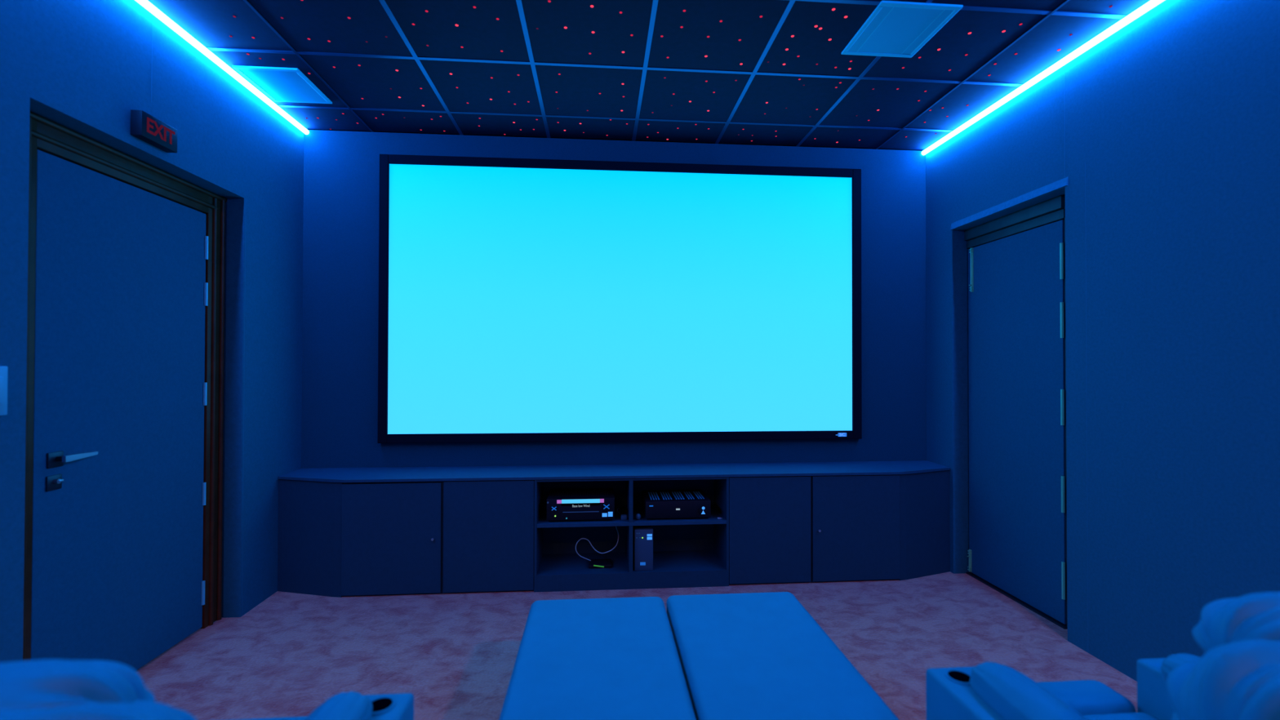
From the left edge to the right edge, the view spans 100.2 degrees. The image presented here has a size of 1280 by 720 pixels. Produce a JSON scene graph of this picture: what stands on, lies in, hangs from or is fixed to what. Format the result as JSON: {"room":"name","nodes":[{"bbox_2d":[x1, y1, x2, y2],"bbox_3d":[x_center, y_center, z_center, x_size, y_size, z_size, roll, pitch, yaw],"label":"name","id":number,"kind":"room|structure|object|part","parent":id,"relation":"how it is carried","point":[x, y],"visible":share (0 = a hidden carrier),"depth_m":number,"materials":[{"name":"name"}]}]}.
{"room":"home theater","nodes":[
{"label":"home theater","id":0,"kind":"room"},
{"bbox_2d":[0,0,303,662],"bbox_3d":[-2.154,-0.087,0.535,0.201,3.023,6.197,0,-1,-4],"label":"wall","id":1,"kind":"structure","parent":0,"point":[82,66],"depth_m":2.49,"materials":[{"name":"paint"}]},
{"bbox_2d":[0,366,8,415],"bbox_3d":[-2.141,0.103,1.758,0.014,0.165,0.113,0,-1,-4],"label":"light switch","id":2,"kind":"object","parent":1,"relation":"attached to","point":[3,370],"visible":1,"depth_m":1.80,"materials":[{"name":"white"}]},
{"bbox_2d":[22,111,244,671],"bbox_3d":[-2.290,0.259,2.448,0.174,2.366,1.148,0,-1,-4],"label":"door","id":3,"kind":"structure","parent":1,"relation":"in","point":[124,435],"depth_m":2.41,"materials":[{"name":"wood"}]},
{"bbox_3d":[-2.284,0.478,2.085,0.008,0.058,0.058,0,-1,-4],"label":"lock plate","id":4,"kind":"part","parent":3,"relation":"part of","materials":[{"name":"grey metal"}]},
{"bbox_3d":[-2.267,0.389,2.090,0.043,0.060,0.060,0,-1,-4],"label":"handle","id":5,"kind":"part","parent":3,"relation":"part of","materials":[{"name":"grey metal"}]},
{"bbox_3d":[-2.253,0.388,2.159,0.014,0.024,0.142,0,-1,-4],"label":"lever","id":6,"kind":"part","parent":3,"relation":"part of","materials":[{"name":"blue metal"}]},
{"bbox_2d":[130,109,177,152],"bbox_3d":[-2.170,-1.019,2.394,0.049,0.110,0.197,0,-1,-4],"label":"exit sign","id":7,"kind":"object","parent":1,"relation":"attached to","point":[144,126],"visible":1,"depth_m":2.36,"materials":[{"name":"black plastic"}]},
{"bbox_2d":[134,0,309,134],"bbox_3d":[-2.092,-1.570,1.374,0.043,0.040,4.532,0,-1,-4],"label":"led strip","id":8,"kind":"object","parent":1,"relation":"attached to","point":[146,4],"visible":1,"depth_m":2.75,"materials":[{"name":"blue plastic"}]},
{"bbox_2d":[301,129,926,468],"bbox_3d":[-0.091,-0.051,3.902,4.831,3.023,0.200,0,-1,-4],"label":"wall","id":9,"kind":"structure","parent":0,"point":[340,421],"depth_m":3.77,"materials":[{"name":"paint"}]},
{"bbox_2d":[377,154,862,443],"bbox_3d":[-0.083,-0.414,3.780,3.398,1.967,0.047,0,-1,-4],"label":"projection screen","id":10,"kind":"object","parent":9,"relation":"attached to","point":[521,300],"visible":1,"depth_m":3.77,"materials":[{"name":"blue fabric"}]},
{"bbox_2d":[136,571,1137,719],"bbox_3d":[0.152,1.490,0.698,5.231,0.120,6.597,0,-1,-4],"label":"floor","id":11,"kind":"structure","parent":0,"point":[291,653],"depth_m":2.71,"materials":[{"name":"carpet"}]},
{"bbox_2d":[0,659,413,719],"bbox_3d":[-0.905,0.950,0.913,0.764,0.960,0.978,0,-1,-4],"label":"recliner","id":12,"kind":"object","parent":11,"relation":"on","point":[37,689],"visible":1,"depth_m":0.81,"materials":[{"name":"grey leather"}]},
{"bbox_3d":[-0.933,0.673,0.700,0.600,0.393,0.304,0,-1,-4],"label":"backrest","id":13,"kind":"part","parent":12,"relation":"part of","materials":[{"name":"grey leather"}]},
{"bbox_3d":[-0.602,1.101,0.939,0.154,0.580,0.746,0,-1,-4],"label":"armrest","id":14,"kind":"part","parent":12,"relation":"part of","materials":[{"name":"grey leather"}]},
{"bbox_2d":[277,479,534,597],"bbox_3d":[-1.478,1.103,3.477,1.605,0.701,0.407,0,-1,-4],"label":"base cabinet","id":15,"kind":"object","parent":11,"relation":"on","point":[339,540],"visible":1,"depth_m":3.31,"materials":[{"name":"laminate"}]},
{"bbox_3d":[-1.528,1.100,3.297,0.591,0.679,0.018,0,-1,-4],"label":"door","id":16,"kind":"part","parent":15,"relation":"part of","materials":[{"name":"laminate"}]},
{"bbox_3d":[-0.942,1.099,3.342,0.553,0.686,0.018,0,-1,-4],"label":"door","id":17,"kind":"part","parent":15,"relation":"part of","materials":[{"name":"laminate"}]},
{"bbox_2d":[277,460,950,482],"bbox_3d":[-0.070,0.746,3.596,4.429,0.018,0.396,0,-1,-4],"label":"countertop","id":18,"kind":"structure","parent":15,"relation":"on","point":[382,474],"depth_m":3.53,"materials":[{"name":"laminate"}]},
{"bbox_2d":[498,596,696,719],"bbox_3d":[-0.107,0.987,1.339,0.546,0.899,1.787,0,-1,-4],"label":"footrest","id":19,"kind":"object","parent":11,"relation":"on","point":[613,658],"visible":1,"depth_m":1.71,"materials":[{"name":"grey leather"}]},
{"bbox_2d":[533,476,728,591],"bbox_3d":[-0.060,1.107,3.595,1.240,0.701,0.387,0,-1,-4],"label":"shelf unit","id":20,"kind":"object","parent":11,"relation":"on","point":[688,552],"visible":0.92,"depth_m":3.57,"materials":[{"name":"laminate"}]},
{"bbox_3d":[-0.670,1.105,3.548,0.015,0.701,0.387,0,-1,-4],"label":"panel","id":21,"kind":"part","parent":20,"relation":"part of","materials":[{"name":"laminate"}]},
{"bbox_2d":[546,488,614,520],"bbox_3d":[-0.387,0.957,3.533,0.430,0.152,0.278,0,-1,-4],"label":"receiver","id":22,"kind":"object","parent":20,"relation":"on","point":[562,504],"visible":1,"depth_m":3.41,"materials":[{"name":"black plastic"}]},
{"bbox_3d":[-0.544,0.939,3.390,0.038,0.038,0.014,0,-1,-4],"label":"knob","id":23,"kind":"part","parent":22,"relation":"part of","materials":[{"name":"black plastic"}]},
{"bbox_3d":[-0.214,0.934,3.415,0.048,0.048,0.014,0,-1,-4],"label":"knob","id":24,"kind":"part","parent":22,"relation":"part of","materials":[{"name":"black plastic"}]},
{"bbox_2d":[588,559,611,568],"bbox_3d":[-0.262,1.339,3.521,0.150,0.025,0.114,0,-1,-4],"label":"router","id":25,"kind":"object","parent":20,"relation":"on","point":[593,563],"visible":0.96,"depth_m":3.49,"materials":[{"name":"black plastic"}]},
{"bbox_2d":[575,526,618,560],"bbox_3d":[-0.271,1.192,3.527,0.296,0.271,0.120,0,-1,-29],"label":"cable","id":26,"kind":"object","parent":25,"relation":"attached to","point":[615,526],"visible":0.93,"depth_m":3.52,"materials":[{"name":"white plastic"}]},
{"bbox_2d":[617,507,626,519],"bbox_3d":[-0.120,0.994,3.494,0.064,0.077,0.099,0,-1,-4],"label":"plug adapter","id":27,"kind":"object","parent":20,"relation":"on","point":[624,517],"visible":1,"depth_m":3.45,"materials":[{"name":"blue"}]},
{"bbox_3d":[-0.074,1.056,3.782,1.209,0.596,0.012,0,-1,-4],"label":"panel","id":28,"kind":"part","parent":20,"relation":"part of","materials":[{"name":"laminate"}]},
{"bbox_3d":[-0.061,1.366,3.603,1.209,0.024,0.366,0,-1,-4],"label":"panel","id":29,"kind":"part","parent":20,"relation":"part of","materials":[{"name":"laminate"}]},
{"bbox_3d":[-0.045,0.761,3.416,1.209,0.012,0.020,0,-1,-4],"label":"rail","id":30,"kind":"part","parent":20,"relation":"part of","materials":[{"name":"laminate"}]},
{"bbox_3d":[-0.059,1.046,3.591,1.209,0.023,0.372,0,-1,-4],"label":"shelf","id":31,"kind":"part","parent":20,"relation":"part of","materials":[{"name":"laminate"}]},
{"bbox_2d":[635,513,640,519],"bbox_3d":[-0.012,1.013,3.462,0.034,0.039,0.034,0,-1,-4],"label":"knob","id":32,"kind":"object","parent":20,"relation":"on","point":[637,515],"visible":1,"depth_m":3.45,"materials":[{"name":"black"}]},
{"bbox_2d":[632,525,653,570],"bbox_3d":[0.017,1.220,3.535,0.120,0.264,0.211,0,-1,-4],"label":"electronic device","id":33,"kind":"object","parent":20,"relation":"on","point":[642,535],"visible":0.97,"depth_m":3.43,"materials":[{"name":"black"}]},
{"bbox_2d":[641,489,710,519],"bbox_3d":[0.236,0.972,3.600,0.424,0.125,0.320,0,-1,-4],"label":"amplifier","id":34,"kind":"object","parent":20,"relation":"on","point":[676,504],"visible":1,"depth_m":3.46,"materials":[{"name":"black plastic"}]},
{"bbox_3d":[0.407,0.972,3.462,0.050,0.050,0.016,0,-1,-4],"label":"knob","id":35,"kind":"part","parent":34,"relation":"part of","materials":[{"name":"black plastic"}]},
{"bbox_3d":[0.551,1.109,3.642,0.015,0.701,0.387,0,-1,-4],"label":"panel","id":36,"kind":"part","parent":20,"relation":"part of","materials":[{"name":"laminate"}]},
{"bbox_2d":[666,591,899,719],"bbox_3d":[0.450,0.988,1.385,0.548,0.898,1.793,0,-1,-4],"label":"footrest","id":37,"kind":"object","parent":11,"relation":"on","point":[748,655],"visible":0.99,"depth_m":1.73,"materials":[{"name":"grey leather"}]},
{"bbox_2d":[728,470,950,585],"bbox_3d":[1.349,1.111,3.695,1.582,0.701,0.407,0,-1,-4],"label":"base cabinet","id":38,"kind":"object","parent":11,"relation":"on","point":[785,529],"visible":0.98,"depth_m":3.51,"materials":[{"name":"laminate"}]},
{"bbox_3d":[0.845,1.103,3.480,0.541,0.686,0.018,0,-1,-4],"label":"door","id":39,"kind":"part","parent":38,"relation":"part of","materials":[{"name":"laminate"}]},
{"bbox_3d":[1.424,1.105,3.525,0.592,0.686,0.018,0,-1,-4],"label":"door","id":40,"kind":"part","parent":38,"relation":"part of","materials":[{"name":"laminate"}]},
{"bbox_2d":[925,591,1279,719],"bbox_3d":[1.126,0.935,1.070,0.846,1.001,0.978,0,-1,-4],"label":"recliner","id":41,"kind":"object","parent":11,"relation":"on","point":[1237,677],"visible":1,"depth_m":1.11,"materials":[{"name":"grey leather"}]},
{"bbox_3d":[0.862,1.105,1.056,0.152,0.580,0.754,0,-1,-4],"label":"armrest","id":42,"kind":"part","parent":41,"relation":"part of","materials":[{"name":"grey leather"}]},
{"bbox_2d":[1082,712,1159,719],"bbox_3d":[1.159,0.997,1.161,0.446,0.140,0.515,0,-1,-4],"label":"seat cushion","id":43,"kind":"object","parent":41,"relation":"on","point":[1090,716],"depth_m":1.40,"materials":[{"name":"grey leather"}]},
{"bbox_3d":[1.469,1.107,1.103,0.156,0.580,0.754,0,-1,-4],"label":"armrest","id":44,"kind":"part","parent":41,"relation":"part of","materials":[{"name":"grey leather"}]},
{"bbox_3d":[1.225,0.665,0.866,0.600,0.387,0.303,0,-1,-4],"label":"backrest","id":45,"kind":"part","parent":41,"relation":"part of","materials":[{"name":"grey leather"}]},
{"bbox_2d":[147,0,1150,151],"bbox_3d":[0.158,-1.652,0.728,4.831,0.121,6.597,0,-1,-4],"label":"ceiling","id":46,"kind":"structure","parent":0,"point":[538,56],"depth_m":2.84,"materials":[{"name":"black tile"}]},
{"bbox_2d":[232,65,332,103],"bbox_3d":[-2.030,-1.570,3.065,0.336,0.012,0.379,0,-1,-4],"label":"ceiling panel","id":47,"kind":"object","parent":46,"relation":"in","point":[280,84],"visible":1,"depth_m":3.04,"materials":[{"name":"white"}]},
{"bbox_2d":[840,0,963,57],"bbox_3d":[1.231,-1.569,2.556,0.376,0.011,0.396,0,-1,-4],"label":"ceiling access panel","id":48,"kind":"object","parent":46,"relation":"attached to","point":[895,28],"visible":1,"depth_m":2.53,"materials":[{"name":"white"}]},
{"bbox_2d":[925,0,1279,681],"bbox_3d":[2.463,-0.075,0.891,0.201,3.023,6.197,0,-1,-4],"label":"wall","id":49,"kind":"structure","parent":0,"point":[1164,132],"depth_m":2.34,"materials":[{"name":"paint"}]},
{"bbox_2d":[950,176,1068,230],"bbox_3d":[2.180,-0.922,3.232,0.013,0.047,0.920,0,-1,-4],"label":"trim","id":50,"kind":"structure","parent":49,"relation":"attached to","point":[1060,184],"depth_m":3.13,"materials":[{"name":"painted wood"}]},
{"bbox_2d":[951,195,1067,629],"bbox_3d":[2.269,0.280,3.237,0.174,2.357,0.896,0,-1,-4],"label":"door","id":51,"kind":"structure","parent":49,"relation":"in","point":[1017,326],"depth_m":3.28,"materials":[{"name":"wood"}]},
{"bbox_2d":[921,0,1164,155],"bbox_3d":[2.281,-1.558,1.711,0.043,0.040,4.532,0,-1,-4],"label":"led strip","id":52,"kind":"object","parent":49,"relation":"attached to","point":[1150,4],"visible":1,"depth_m":2.81,"materials":[{"name":"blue plastic"}]}
]}

